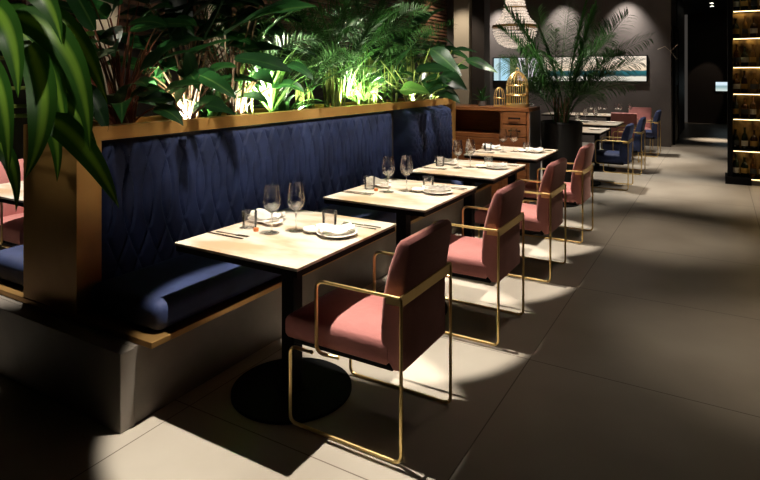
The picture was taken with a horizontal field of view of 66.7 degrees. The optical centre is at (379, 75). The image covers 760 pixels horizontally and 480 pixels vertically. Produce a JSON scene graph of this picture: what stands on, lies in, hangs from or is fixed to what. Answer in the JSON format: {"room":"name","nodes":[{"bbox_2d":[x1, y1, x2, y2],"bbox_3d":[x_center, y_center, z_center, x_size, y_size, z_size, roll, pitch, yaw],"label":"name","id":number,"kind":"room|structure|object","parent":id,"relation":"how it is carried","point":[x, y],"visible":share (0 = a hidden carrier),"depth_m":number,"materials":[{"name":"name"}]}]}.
{"room":"restaurant","nodes":[
{"label":"restaurant","id":0,"kind":"room"},
{"bbox_2d":[0,0,446,158],"bbox_3d":[-2.368,-0.250,8.006,0.200,3.500,15.800,0,0,30],"label":"wall","id":1,"kind":"structure","parent":0,"point":[21,99],"depth_m":7.45,"materials":[{"name":"grey paint"}]},
{"bbox_2d":[85,0,117,117],"bbox_3d":[-3.099,-0.250,6.428,0.140,3.500,0.300,0,0,30],"label":"trim","id":2,"kind":"structure","parent":1,"relation":"attached to","point":[113,17],"depth_m":6.41,"materials":[{"name":"beige"}]},
{"bbox_2d":[63,0,169,41],"bbox_3d":[-2.992,-1.175,6.679,0.070,1.550,1.980,0,0,30],"label":"slatted panel","id":3,"kind":"object","parent":1,"relation":"attached to","point":[122,17],"visible":0.14,"depth_m":6.73,"materials":[{"name":"wood"}]},
{"bbox_2d":[200,4,224,95],"bbox_3d":[-2.272,-0.250,7.833,0.140,3.500,0.300,0,0,30],"label":"trim","id":4,"kind":"structure","parent":1,"relation":"attached to","point":[209,14],"depth_m":7.73,"materials":[{"name":"beige"}]},
{"bbox_2d":[192,0,291,50],"bbox_3d":[-1.953,-1.175,8.446,0.070,1.550,1.980,0,0,30],"label":"slatted panel","id":5,"kind":"object","parent":1,"relation":"attached to","point":[264,1],"visible":0.12,"depth_m":8.71,"materials":[{"name":"wood"}]},
{"bbox_2d":[291,0,358,54],"bbox_3d":[-0.913,-1.175,10.213,0.070,1.550,1.980,0,0,30],"label":"slatted panel","id":6,"kind":"object","parent":1,"relation":"attached to","point":[320,1],"visible":0.07,"depth_m":10.05,"materials":[{"name":"wood"}]},
{"bbox_2d":[359,0,409,55],"bbox_3d":[0.126,-1.175,11.980,0.070,1.550,1.980,0,0,30],"label":"slatted panel","id":7,"kind":"object","parent":1,"relation":"attached to","point":[396,2],"visible":0.07,"depth_m":12.01,"materials":[{"name":"wood"}]},
{"bbox_2d":[408,0,446,58],"bbox_3d":[1.165,-1.175,13.747,0.070,1.550,1.980,0,0,30],"label":"slatted panel","id":8,"kind":"object","parent":1,"relation":"attached to","point":[444,6],"visible":0.3,"depth_m":14.08,"materials":[{"name":"wood"}]},
{"bbox_2d":[0,122,759,479],"bbox_3d":[3.480,1.550,8.974,9.500,0.100,23.600,0,0,30],"label":"floor","id":9,"kind":"structure","parent":0,"point":[638,358],"depth_m":2.79,"materials":[{"name":"tile"}]},
{"bbox_2d":[0,159,22,247],"bbox_3d":[-2.590,1.071,4.238,0.611,0.857,0.487,0,0,30],"label":"dining chair","id":10,"kind":"object","parent":9,"relation":"on","point":[11,219],"visible":0.17,"depth_m":4.04,"materials":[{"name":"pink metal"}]},
{"bbox_2d":[0,181,22,206],"bbox_3d":[-2.243,1.125,3.988,0.700,0.750,0.800,0,0,30],"label":"dining table","id":11,"kind":"object","parent":9,"relation":"on","point":[6,193],"visible":0.02,"depth_m":3.65,"materials":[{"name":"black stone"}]},
{"bbox_2d":[0,0,118,209],"bbox_3d":[-1.454,0.489,2.253,0.798,2.021,0.600,0,0,30],"label":"dracaena","id":12,"kind":"object","parent":9,"relation":"on","point":[42,44],"visible":1,"depth_m":2.10,"materials":[{"name":"green"}]},
{"bbox_2d":[0,186,491,433],"bbox_3d":[-0.526,1.333,4.747,1.400,0.335,4.590,0,0,30],"label":"platform","id":13,"kind":"object","parent":9,"relation":"on","point":[114,382],"visible":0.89,"depth_m":2.74,"materials":[{"name":"grey concrete"}]},
{"bbox_2d":[0,245,22,285],"bbox_3d":[-0.964,1.069,4.964,0.515,0.137,4.220,0,0,30],"label":"seat cushion","id":14,"kind":"object","parent":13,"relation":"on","point":[11,259],"visible":0.05,"depth_m":3.16,"materials":[{"name":"blue fabric"}]},
{"bbox_2d":[0,97,497,348],"bbox_3d":[-0.479,0.708,4.821,1.545,0.915,4.575,0,0,30],"label":"frame","id":15,"kind":"object","parent":13,"relation":"on","point":[62,217],"depth_m":2.85,"materials":[{"name":"brown wood"}]},
{"bbox_2d":[0,0,214,127],"bbox_3d":[-1.466,-0.163,3.245,1.010,1.008,1.177,0,0,30],"label":"leaf plant","id":16,"kind":"object","parent":15,"relation":"on","point":[86,12],"visible":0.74,"depth_m":3.11,"materials":[{"name":"plant"}]},
{"bbox_2d":[101,0,264,118],"bbox_3d":[-1.165,-0.140,3.585,1.099,0.962,1.032,0,0,30],"label":"leaf plant","id":17,"kind":"object","parent":15,"relation":"on","point":[188,69],"visible":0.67,"depth_m":3.42,"materials":[{"name":"plant"}]},
{"bbox_2d":[91,253,280,329],"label":"seat cushion","id":18,"kind":"object","parent":15,"relation":"on","point":[165,294],"depth_m":2.77,"materials":[{"name":"blue fabric"}]},
{"bbox_2d":[179,73,259,116],"bbox_3d":[-1.137,0.131,3.751,0.799,0.417,0.600,0,0,43],"label":"leaf plant","id":19,"kind":"object","parent":15,"relation":"on","point":[207,113],"visible":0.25,"depth_m":3.67,"materials":[{"name":"plant"}]},
{"bbox_2d":[146,0,316,114],"bbox_3d":[-0.950,-0.227,3.881,1.176,1.146,1.149,0,0,1],"label":"banana plant","id":20,"kind":"object","parent":15,"relation":"in","point":[267,61],"visible":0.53,"depth_m":3.63,"materials":[{"name":"green plant"}]},
{"bbox_2d":[158,5,329,113],"bbox_3d":[-0.951,-0.215,4.063,1.276,1.112,0.997,0,0,8],"label":"palm","id":21,"kind":"object","parent":15,"relation":"in","point":[279,18],"visible":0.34,"depth_m":3.91,"materials":[{"name":"green plant"}]},
{"bbox_2d":[102,111,391,280],"bbox_3d":[-0.654,0.714,4.161,0.084,0.772,2.970,0,0,30],"label":"backrest cushion","id":22,"kind":"object","parent":15,"relation":"attached to","point":[171,188],"visible":0.74,"depth_m":3.51,"materials":[{"name":"blue fabric"}]},
{"bbox_2d":[218,24,332,111],"bbox_3d":[-0.832,-0.017,4.242,0.956,0.757,0.973,0,0,-15],"label":"leaf plant","id":23,"kind":"object","parent":15,"relation":"on","point":[270,95],"visible":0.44,"depth_m":4.14,"materials":[{"name":"plant"}]},
{"bbox_2d":[248,77,332,111],"bbox_3d":[-0.720,0.173,4.436,0.729,0.334,0.629,0,0,30],"label":"leaf plant","id":24,"kind":"object","parent":15,"relation":"on","point":[284,105],"visible":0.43,"depth_m":4.38,"materials":[{"name":"plant"}]},
{"bbox_2d":[256,5,381,109],"bbox_3d":[-0.601,-0.110,4.656,1.213,0.902,1.323,0,0,-20],"label":"palm","id":25,"kind":"object","parent":15,"relation":"on","point":[335,50],"visible":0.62,"depth_m":4.54,"materials":[{"name":"green plant"}]},
{"bbox_2d":[255,0,412,107],"bbox_3d":[-0.305,-0.297,4.960,1.410,1.276,1.407,0,0,19],"label":"palm","id":26,"kind":"object","parent":15,"relation":"on","point":[330,85],"visible":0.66,"depth_m":4.88,"materials":[{"name":"green plant"}]},
{"bbox_2d":[314,205,395,222],"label":"seat cushion","id":27,"kind":"object","parent":15,"relation":"on","point":[390,217],"depth_m":4.26,"materials":[{"name":"blue fabric"}]},
{"bbox_2d":[316,31,415,105],"bbox_3d":[-0.231,-0.027,5.250,1.253,0.778,1.120,0,0,-31],"label":"leaf plant","id":28,"kind":"object","parent":15,"relation":"on","point":[363,92],"visible":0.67,"depth_m":5.22,"materials":[{"name":"plant"}]},
{"bbox_2d":[311,0,439,104],"bbox_3d":[-0.027,-0.402,5.481,1.397,1.485,1.496,0,0,37],"label":"palm","id":29,"kind":"object","parent":15,"relation":"on","point":[402,10],"visible":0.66,"depth_m":5.37,"materials":[{"name":"green plant"}]},
{"bbox_2d":[322,0,456,102],"bbox_3d":[0.095,-0.294,5.934,1.287,1.270,1.722,0,0,19],"label":"palm","id":30,"kind":"object","parent":15,"relation":"on","point":[433,3],"visible":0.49,"depth_m":5.80,"materials":[{"name":"green plant"}]},
{"bbox_2d":[393,105,452,180],"bbox_3d":[0.475,0.705,5.945,0.221,0.790,0.990,0,0,30],"label":"backrest cushion","id":31,"kind":"object","parent":15,"relation":"attached to","point":[423,134],"visible":0.74,"depth_m":5.63,"materials":[{"name":"blue fabric"}]},
{"bbox_2d":[356,9,497,100],"bbox_3d":[0.370,-0.150,5.999,1.388,0.994,1.456,0,0,-8],"label":"leaf plant","id":32,"kind":"object","parent":15,"relation":"on","point":[440,54],"visible":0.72,"depth_m":5.55,"materials":[{"name":"plant"}]},
{"bbox_2d":[387,27,475,103],"bbox_3d":[0.528,-0.110,6.453,0.971,0.914,1.518,0,0,2],"label":"leaf plant","id":33,"kind":"object","parent":15,"relation":"on","point":[453,50],"visible":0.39,"depth_m":6.40,"materials":[{"name":"plant"}]},
{"bbox_2d":[421,178,482,186],"bbox_3d":[0.703,1.069,5.747,0.385,0.137,1.480,0,0,30],"label":"seat cushion","id":34,"kind":"object","parent":15,"relation":"on","point":[455,182],"visible":0.02,"depth_m":5.52,"materials":[{"name":"blue fabric"}]},
{"bbox_2d":[174,208,395,424],"bbox_3d":[-0.421,1.125,2.765,0.700,0.750,0.800,0,0,30],"label":"dining table","id":35,"kind":"object","parent":9,"relation":"on","point":[320,387],"visible":0.96,"depth_m":2.67,"materials":[{"name":"beige stone"}]},
{"bbox_2d":[242,210,256,228],"bbox_3d":[-0.644,0.709,2.850,0.075,0.082,0.075,0,0,30],"label":"tumbler","id":36,"kind":"object","parent":35,"relation":"on","point":[255,212],"visible":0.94,"depth_m":2.84,"materials":[{"name":"clear glass"}]},
{"bbox_2d":[248,215,285,222],"bbox_3d":[-0.589,0.741,3.003,0.196,0.018,0.196,0,0,30],"label":"dinner plate","id":37,"kind":"object","parent":35,"relation":"on","point":[251,218],"visible":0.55,"depth_m":2.99,"materials":[{"name":"beige"}]},
{"bbox_2d":[247,208,284,218],"bbox_3d":[-0.580,0.714,2.998,0.180,0.032,0.130,0,0,16],"label":"napkin","id":38,"kind":"object","parent":37,"relation":"on","point":[261,213],"visible":0.82,"depth_m":2.98,"materials":[{"name":"white fabric"}]},
{"bbox_2d":[263,184,280,234],"bbox_3d":[-0.516,0.636,2.752,0.085,0.228,0.085,0,0,30],"label":"wine glass","id":39,"kind":"object","parent":35,"relation":"on","point":[271,198],"visible":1,"depth_m":2.72,"materials":[{"name":"clear"}]},
{"bbox_2d":[263,218,283,225],"bbox_3d":[-0.539,0.740,2.910,0.104,0.020,0.104,0,0,30],"label":"plate","id":40,"kind":"object","parent":35,"relation":"on","point":[275,223],"visible":0.88,"depth_m":2.92,"materials":[{"name":"beige"}]},
{"bbox_2d":[287,183,304,232],"bbox_3d":[-0.406,0.636,2.791,0.085,0.228,0.085,0,0,30],"label":"wine glass","id":41,"kind":"object","parent":35,"relation":"on","point":[296,198],"visible":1,"depth_m":2.76,"materials":[{"name":"clear"}]},
{"bbox_2d":[302,225,319,233],"bbox_3d":[-0.320,0.740,2.770,0.104,0.020,0.104,0,0,30],"label":"plate","id":42,"kind":"object","parent":35,"relation":"on","point":[312,229],"visible":0.75,"depth_m":2.78,"materials":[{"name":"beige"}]},
{"bbox_2d":[316,229,357,237],"bbox_3d":[-0.202,0.741,2.723,0.196,0.018,0.196,0,0,30],"label":"dinner plate","id":43,"kind":"object","parent":35,"relation":"on","point":[352,232],"visible":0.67,"depth_m":2.71,"materials":[{"name":"beige"}]},
{"bbox_2d":[315,222,354,233],"bbox_3d":[-0.204,0.714,2.730,0.180,0.032,0.130,0,0,-21],"label":"napkin","id":44,"kind":"object","parent":43,"relation":"on","point":[324,227],"visible":1,"depth_m":2.72,"materials":[{"name":"white fabric"}]},
{"bbox_2d":[285,219,451,463],"bbox_3d":[-0.044,1.071,2.564,0.611,0.857,0.487,0,0,30],"label":"dining chair","id":45,"kind":"object","parent":9,"relation":"on","point":[390,330],"visible":1,"depth_m":2.40,"materials":[{"name":"pink fabric"}]},
{"bbox_2d":[323,178,476,314],"bbox_3d":[0.152,1.125,3.739,0.700,0.750,0.800,0,0,30],"label":"dining table","id":46,"kind":"object","parent":9,"relation":"on","point":[404,204],"visible":0.36,"depth_m":3.59,"materials":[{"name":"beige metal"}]},
{"bbox_2d":[366,181,391,185],"bbox_3d":[-0.015,0.741,3.976,0.196,0.018,0.196,0,0,30],"label":"dinner plate","id":47,"kind":"object","parent":46,"relation":"on","point":[367,182],"visible":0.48,"depth_m":3.96,"materials":[{"name":"beige"}]},
{"bbox_2d":[366,176,390,182],"bbox_3d":[-0.007,0.714,3.972,0.180,0.032,0.130,0,0,22],"label":"napkin","id":48,"kind":"object","parent":47,"relation":"on","point":[370,178],"visible":0.86,"depth_m":3.96,"materials":[{"name":"white fabric"}]},
{"bbox_2d":[382,156,394,192],"bbox_3d":[0.054,0.636,3.730,0.085,0.228,0.085,0,0,30],"label":"wine glass","id":49,"kind":"object","parent":46,"relation":"on","point":[388,168],"visible":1,"depth_m":3.70,"materials":[{"name":"clear"}]},
{"bbox_2d":[400,155,412,191],"bbox_3d":[0.174,0.636,3.763,0.085,0.228,0.085,0,0,30],"label":"wine glass","id":50,"kind":"object","parent":46,"relation":"on","point":[406,167],"visible":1,"depth_m":3.73,"materials":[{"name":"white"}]},
{"bbox_2d":[423,188,452,194],"bbox_3d":[0.371,0.741,3.697,0.196,0.018,0.196,0,0,30],"label":"dinner plate","id":51,"kind":"object","parent":46,"relation":"on","point":[434,192],"visible":0.78,"depth_m":3.68,"materials":[{"name":"beige"}]},
{"bbox_2d":[421,184,450,190],"bbox_3d":[0.369,0.714,3.704,0.180,0.032,0.130,0,0,-23],"label":"napkin","id":52,"kind":"object","parent":51,"relation":"on","point":[429,187],"visible":1,"depth_m":3.68,"materials":[{"name":"white fabric"}]},
{"bbox_2d":[409,159,525,237],"bbox_3d":[0.730,1.125,4.722,0.700,0.750,0.800,0,0,30],"label":"dining table","id":53,"kind":"object","parent":9,"relation":"on","point":[469,176],"visible":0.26,"depth_m":4.58,"materials":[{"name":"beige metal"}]},
{"bbox_2d":[453,140,462,168],"bbox_3d":[0.635,0.636,4.705,0.085,0.228,0.085,0,0,30],"label":"wine glass","id":54,"kind":"object","parent":53,"relation":"on","point":[457,146],"visible":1,"depth_m":4.68,"materials":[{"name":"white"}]},
{"bbox_2d":[465,139,474,167],"bbox_3d":[0.742,0.636,4.741,0.085,0.228,0.085,0,0,30],"label":"wine glass","id":55,"kind":"object","parent":53,"relation":"on","point":[470,144],"visible":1,"depth_m":4.71,"materials":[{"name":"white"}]},
{"bbox_2d":[432,180,524,345],"bbox_3d":[0.529,1.071,3.538,0.611,0.857,0.487,0,0,30],"label":"dining chair","id":56,"kind":"object","parent":9,"relation":"on","point":[489,259],"visible":0.68,"depth_m":3.32,"materials":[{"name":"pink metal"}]},
{"bbox_2d":[456,104,540,204],"bbox_3d":[1.272,0.927,6.791,1.106,1.145,0.483,0,0,30],"label":"sideboard","id":57,"kind":"object","parent":9,"relation":"on","point":[482,124],"visible":0.41,"depth_m":6.57,"materials":[{"name":"brown wood"}]},
{"bbox_2d":[469,86,493,105],"bbox_3d":[1.219,0.231,6.841,0.355,0.249,0.306,0,0,-6],"label":"potted plant","id":58,"kind":"object","parent":57,"relation":"on","point":[481,102],"visible":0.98,"depth_m":6.80,"materials":[{"name":"green plant"}]},
{"bbox_2d":[493,87,504,106],"bbox_3d":[1.377,0.241,6.661,0.136,0.229,0.136,0,0,30],"label":"birdcage","id":59,"kind":"object","parent":57,"relation":"on","point":[499,88],"visible":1,"depth_m":6.62,"materials":[{"name":"gold metal"}]},
{"bbox_2d":[505,67,528,107],"bbox_3d":[1.570,0.128,6.594,0.267,0.455,0.267,0,0,30],"label":"birdcage","id":60,"kind":"object","parent":57,"relation":"on","point":[526,86],"visible":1,"depth_m":6.55,"materials":[{"name":"gold metal"}]},
{"bbox_2d":[464,146,557,235],"bbox_3d":[1.308,1.125,5.705,0.700,0.750,0.800,0,0,30],"label":"dining table","id":61,"kind":"object","parent":9,"relation":"on","point":[511,157],"visible":0.35,"depth_m":5.51,"materials":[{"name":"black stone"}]},
{"bbox_2d":[499,129,506,151],"bbox_3d":[1.214,0.636,5.691,0.085,0.228,0.085,0,0,30],"label":"wine glass","id":62,"kind":"object","parent":61,"relation":"on","point":[503,132],"visible":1,"depth_m":5.66,"materials":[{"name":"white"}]},
{"bbox_2d":[510,128,517,151],"bbox_3d":[1.330,0.636,5.731,0.085,0.228,0.085,0,0,30],"label":"wine glass","id":63,"kind":"object","parent":61,"relation":"on","point":[513,132],"visible":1,"depth_m":5.70,"materials":[{"name":"clear"}]},
{"bbox_2d":[474,158,566,281],"bbox_3d":[1.107,1.071,4.521,0.611,0.857,0.487,0,0,30],"label":"dining chair","id":64,"kind":"object","parent":9,"relation":"on","point":[542,218],"visible":0.54,"depth_m":4.29,"materials":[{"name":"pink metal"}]},
{"bbox_2d":[523,143,593,242],"bbox_3d":[1.685,1.071,5.503,0.611,0.857,0.487,0,0,30],"label":"dining chair","id":65,"kind":"object","parent":9,"relation":"on","point":[578,191],"visible":0.57,"depth_m":5.27,"materials":[{"name":"fabric"}]},
{"bbox_2d":[490,0,654,206],"bbox_3d":[2.354,0.230,6.855,2.036,2.540,1.406,0,0,-7],"label":"potted palm","id":66,"kind":"object","parent":9,"relation":"on","point":[564,136],"visible":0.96,"depth_m":6.69,"materials":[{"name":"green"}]},
{"bbox_2d":[541,120,582,206],"bbox_3d":[2.129,1.015,6.776,0.480,0.970,0.480,0,0,30],"label":"pot","id":67,"kind":"object","parent":66,"relation":"attached to","point":[564,136],"depth_m":6.57,"materials":[{"name":"black"}]},
{"bbox_2d":[582,127,609,185],"bbox_3d":[2.803,1.125,8.120,0.700,0.750,0.800,0,0,30],"label":"dining table","id":68,"kind":"object","parent":9,"relation":"on","point":[585,131],"visible":0.19,"depth_m":7.90,"materials":[{"name":"black metal"}]},
{"bbox_2d":[583,113,610,139],"bbox_3d":[4.428,1.125,11.178,0.800,0.750,0.700,0,0,30],"label":"dining table","id":69,"kind":"object","parent":9,"relation":"on","point":[601,115],"visible":0.24,"depth_m":11.15,"materials":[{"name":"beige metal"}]},
{"bbox_2d":[582,120,623,171],"bbox_3d":[3.503,1.125,9.309,0.700,0.750,0.800,0,0,30],"label":"dining table","id":70,"kind":"object","parent":9,"relation":"on","point":[596,167],"visible":0.66,"depth_m":9.17,"materials":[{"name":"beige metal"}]},
{"bbox_2d":[591,123,633,190],"bbox_3d":[3.110,1.071,7.870,0.611,0.857,0.487,0,0,30],"label":"dining chair","id":71,"kind":"object","parent":9,"relation":"on","point":[624,155],"visible":0.76,"depth_m":7.66,"materials":[{"name":"fabric"}]},
{"bbox_2d":[602,117,645,174],"bbox_3d":[3.833,1.071,9.080,0.611,0.857,0.487,0,0,30],"label":"dining chair","id":72,"kind":"object","parent":9,"relation":"on","point":[639,136],"visible":0.8,"depth_m":8.91,"materials":[{"name":"fabric"}]},
{"bbox_2d":[609,112,642,162],"bbox_3d":[4.401,1.071,10.323,0.487,0.857,0.611,0,0,30],"label":"dining chair","id":73,"kind":"object","parent":9,"relation":"on","point":[627,118],"visible":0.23,"depth_m":10.08,"materials":[{"name":"gold metal"}]},
{"bbox_2d":[629,107,652,152],"bbox_3d":[5.191,1.071,11.588,0.487,0.857,0.611,0,0,30],"label":"dining chair","id":74,"kind":"object","parent":9,"relation":"on","point":[641,112],"visible":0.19,"depth_m":11.72,"materials":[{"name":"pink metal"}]},
{"bbox_2d":[633,110,660,156],"bbox_3d":[5.008,1.071,10.999,0.611,0.857,0.487,0,0,30],"label":"dining chair","id":75,"kind":"object","parent":9,"relation":"on","point":[655,133],"visible":0.56,"depth_m":10.74,"materials":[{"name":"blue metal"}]},
{"bbox_2d":[725,0,759,185],"bbox_3d":[5.653,-0.150,7.766,1.730,3.300,0.400,0,0,30],"label":"wine rack","id":76,"kind":"object","parent":9,"relation":"on","point":[751,124],"visible":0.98,"depth_m":8.14,"materials":[{"name":"black metal"}]},
{"bbox_2d":[733,95,738,116],"bbox_3d":[5.009,0.427,8.126,0.079,0.305,0.079,0,0,30],"label":"bottle","id":77,"kind":"object","parent":76,"relation":"on","point":[735,103],"visible":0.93,"depth_m":8.10,"materials":[{"name":"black glass"}]},
{"bbox_2d":[733,129,738,148],"bbox_3d":[4.999,0.885,8.117,0.093,0.270,0.093,0,0,30],"label":"bottle","id":78,"kind":"object","parent":76,"relation":"on","point":[735,136],"visible":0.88,"depth_m":8.08,"materials":[{"name":"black glass"}]},
{"bbox_2d":[733,18,738,36],"bbox_3d":[5.008,-0.675,8.127,0.093,0.270,0.093,0,0,30],"label":"bottle","id":79,"kind":"object","parent":76,"relation":"on","point":[735,25],"visible":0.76,"depth_m":8.10,"materials":[{"name":"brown glass"}]},
{"bbox_2d":[733,44,739,65],"bbox_3d":[5.000,-0.292,8.090,0.079,0.305,0.079,0,0,30],"label":"bottle","id":80,"kind":"object","parent":76,"relation":"on","point":[736,56],"visible":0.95,"depth_m":8.07,"materials":[{"name":"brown glass"}]},
{"bbox_2d":[733,154,739,175],"bbox_3d":[4.996,1.248,8.093,0.079,0.305,0.079,0,0,30],"label":"bottle","id":81,"kind":"object","parent":76,"relation":"on","point":[736,169],"visible":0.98,"depth_m":8.07,"materials":[{"name":"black glass"}]},
{"bbox_2d":[733,73,739,91],"bbox_3d":[4.997,0.095,8.088,0.093,0.270,0.093,0,0,30],"label":"bottle","id":82,"kind":"object","parent":76,"relation":"on","point":[736,82],"visible":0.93,"depth_m":8.06,"materials":[{"name":"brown glass"}]},
{"bbox_2d":[741,127,747,149],"bbox_3d":[5.079,0.868,8.035,0.079,0.305,0.079,0,0,30],"label":"bottle","id":83,"kind":"object","parent":76,"relation":"on","point":[744,139],"visible":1,"depth_m":8.01,"materials":[{"name":"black glass"}]},
{"bbox_2d":[741,71,747,91],"bbox_3d":[5.100,0.077,8.078,0.079,0.305,0.079,0,0,30],"label":"bottle","id":84,"kind":"object","parent":76,"relation":"on","point":[744,82],"visible":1,"depth_m":8.05,"materials":[{"name":"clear glass"}]},
{"bbox_2d":[741,157,747,176],"bbox_3d":[5.089,1.265,8.055,0.093,0.270,0.093,0,0,30],"label":"bottle","id":85,"kind":"object","parent":76,"relation":"on","point":[744,166],"visible":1,"depth_m":8.02,"materials":[{"name":"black glass"}]},
{"bbox_2d":[741,98,748,117],"bbox_3d":[5.096,0.445,8.062,0.093,0.270,0.093,0,0,30],"label":"bottle","id":86,"kind":"object","parent":76,"relation":"on","point":[744,108],"visible":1,"depth_m":8.03,"materials":[{"name":"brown glass"}]},
{"bbox_2d":[741,47,748,65],"bbox_3d":[5.089,-0.275,8.051,0.093,0.270,0.093,0,0,30],"label":"bottle","id":87,"kind":"object","parent":76,"relation":"on","point":[744,56],"visible":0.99,"depth_m":8.02,"materials":[{"name":"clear glass"}]},
{"bbox_2d":[742,15,748,36],"bbox_3d":[5.109,-0.693,8.070,0.079,0.305,0.079,0,0,30],"label":"bottle","id":88,"kind":"object","parent":76,"relation":"on","point":[745,27],"visible":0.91,"depth_m":8.04,"materials":[{"name":"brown glass"}]},
{"bbox_2d":[733,9,759,12],"bbox_3d":[5.671,-0.910,7.767,1.580,0.020,0.300,0,0,30],"label":"shelf","id":89,"kind":"object","parent":76,"relation":"attached to","point":[743,10],"depth_m":8.02,"materials":[{"name":"black metal"}]},
{"bbox_2d":[733,36,759,39],"bbox_3d":[5.671,-0.530,7.767,1.580,0.020,0.300,0,0,30],"label":"shelf","id":90,"kind":"object","parent":76,"relation":"attached to","point":[740,37],"depth_m":8.00,"materials":[{"name":"black metal"}]},
{"bbox_2d":[733,117,759,119],"bbox_3d":[5.671,0.590,7.767,1.580,0.020,0.300,0,0,30],"label":"shelf","id":91,"kind":"object","parent":76,"relation":"attached to","point":[734,118],"depth_m":7.98,"materials":[{"name":"black metal"}]},
{"bbox_2d":[733,147,759,151],"bbox_3d":[5.671,1.030,7.767,1.580,0.020,0.300,0,0,30],"label":"shelf","id":92,"kind":"object","parent":76,"relation":"attached to","point":[740,149],"depth_m":7.99,"materials":[{"name":"black metal"}]},
{"bbox_2d":[733,174,759,179],"bbox_3d":[5.671,1.410,7.767,1.580,0.020,0.300,0,0,30],"label":"shelf","id":93,"kind":"object","parent":76,"relation":"attached to","point":[757,178],"depth_m":7.96,"materials":[{"name":"black metal"}]},
{"bbox_2d":[749,44,755,65],"bbox_3d":[5.169,-0.292,7.999,0.079,0.305,0.079,0,0,30],"label":"bottle","id":94,"kind":"object","parent":76,"relation":"on","point":[752,59],"visible":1,"depth_m":7.97,"materials":[{"name":"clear glass"}]},
{"bbox_2d":[750,96,755,117],"bbox_3d":[5.178,0.427,8.010,0.079,0.305,0.079,0,0,30],"label":"bottle","id":95,"kind":"object","parent":76,"relation":"on","point":[752,104],"visible":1,"depth_m":7.98,"materials":[{"name":"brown glass"}]},
{"bbox_2d":[750,155,756,177],"bbox_3d":[5.170,1.248,7.990,0.079,0.305,0.079,0,0,30],"label":"bottle","id":96,"kind":"object","parent":76,"relation":"on","point":[753,167],"visible":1,"depth_m":7.97,"materials":[{"name":"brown glass"}]},
{"bbox_2d":[750,130,757,149],"bbox_3d":[5.186,0.885,8.002,0.093,0.270,0.093,0,0,30],"label":"bottle","id":97,"kind":"object","parent":76,"relation":"on","point":[753,140],"visible":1,"depth_m":7.97,"materials":[{"name":"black glass"}]},
{"bbox_2d":[750,73,757,92],"bbox_3d":[5.178,0.095,7.983,0.093,0.270,0.093,0,0,30],"label":"bottle","id":98,"kind":"object","parent":76,"relation":"on","point":[754,83],"visible":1,"depth_m":7.95,"materials":[{"name":"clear glass"}]},
{"bbox_2d":[750,17,757,36],"bbox_3d":[5.181,-0.675,8.000,0.093,0.270,0.093,0,0,30],"label":"bottle","id":99,"kind":"object","parent":76,"relation":"on","point":[753,27],"visible":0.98,"depth_m":7.97,"materials":[{"name":"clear glass"}]},
{"bbox_2d":[454,0,471,104],"bbox_3d":[1.586,-0.250,10.843,0.300,3.500,0.300,0,0,30],"label":"column","id":100,"kind":"structure","parent":0,"point":[462,9],"depth_m":10.70,"materials":[{"name":"beige"}]},
{"bbox_2d":[472,0,489,104],"bbox_3d":[1.887,-0.250,10.782,0.240,3.500,0.300,0,0,30],"label":"column","id":101,"kind":"structure","parent":0,"point":[480,8],"depth_m":10.67,"materials":[{"name":"grey paint"}]},
{"bbox_2d":[447,0,675,146],"bbox_3d":[5.162,-0.250,15.758,5.320,3.500,5.200,0,0,30],"label":"wall","id":102,"kind":"structure","parent":0,"point":[657,16],"depth_m":12.70,"materials":[{"name":"grey paint"}]},
{"bbox_2d":[493,57,538,81],"bbox_3d":[3.257,-0.158,13.839,1.098,0.584,0.040,0,0,30],"label":"picture","id":103,"kind":"object","parent":102,"relation":"attached to","point":[497,77],"depth_m":13.98,"materials":[{"name":"blue paper"}]},
{"bbox_2d":[542,56,576,81],"bbox_3d":[4.142,-0.161,13.319,0.769,0.576,0.040,0,0,30],"label":"picture","id":104,"kind":"object","parent":102,"relation":"attached to","point":[563,57],"depth_m":13.26,"materials":[{"name":"white paper"}]},
{"bbox_2d":[598,55,647,81],"bbox_3d":[5.312,-0.163,12.631,0.996,0.571,0.040,0,0,30],"label":"picture","id":105,"kind":"object","parent":102,"relation":"attached to","point":[641,76],"depth_m":12.49,"materials":[{"name":"multicoloured paper"}]},
{"bbox_2d":[673,25,678,144],"bbox_3d":[6.741,0.200,13.147,0.050,2.600,1.340,0,0,30],"label":"trim","id":106,"kind":"structure","parent":102,"relation":"attached to","point":[675,28],"depth_m":12.57,"materials":[{"name":"black metal"}]},
{"bbox_2d":[675,31,677,142],"bbox_3d":[6.762,0.250,13.135,0.098,2.500,1.100,0,0,30],"label":"door","id":107,"kind":"structure","parent":102,"relation":"in","point":[676,33],"depth_m":13.19,"materials":[{"name":"grey paint"}]},
{"bbox_2d":[676,0,684,135],"bbox_3d":[7.922,-0.250,15.191,0.015,3.500,3.380,0,0,30],"label":"trim","id":108,"kind":"structure","parent":102,"relation":"attached to","point":[680,9],"depth_m":15.29,"materials":[{"name":"grey paint"}]},
{"bbox_2d":[681,0,726,14],"bbox_3d":[3.480,-2.050,8.974,9.500,0.100,23.600,0,0,30],"label":"ceiling","id":109,"kind":"structure","parent":0,"point":[691,6],"depth_m":16.61,"materials":[{"name":"black"}]},
{"bbox_2d":[492,0,536,48],"bbox_3d":[1.918,-1.179,8.211,0.634,1.582,0.634,0,0,-37],"label":"chandelier","id":110,"kind":"object","parent":109,"relation":"hanging from","point":[521,4],"visible":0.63,"depth_m":8.08,"materials":[{"name":"white metal"}]},
{"bbox_2d":[688,12,726,123],"bbox_3d":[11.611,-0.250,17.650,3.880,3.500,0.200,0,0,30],"label":"door","id":111,"kind":"structure","parent":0,"point":[707,32],"depth_m":18.28,"materials":[{"name":"grey paint"}]},
{"bbox_2d":[715,81,726,91],"bbox_3d":[10.755,0.330,18.009,0.520,0.320,0.040,0,0,30],"label":"lit screen","id":112,"kind":"object","parent":111,"relation":"attached to","point":[720,86],"visible":0.64,"depth_m":18.04,"materials":[{"name":"white glass"}]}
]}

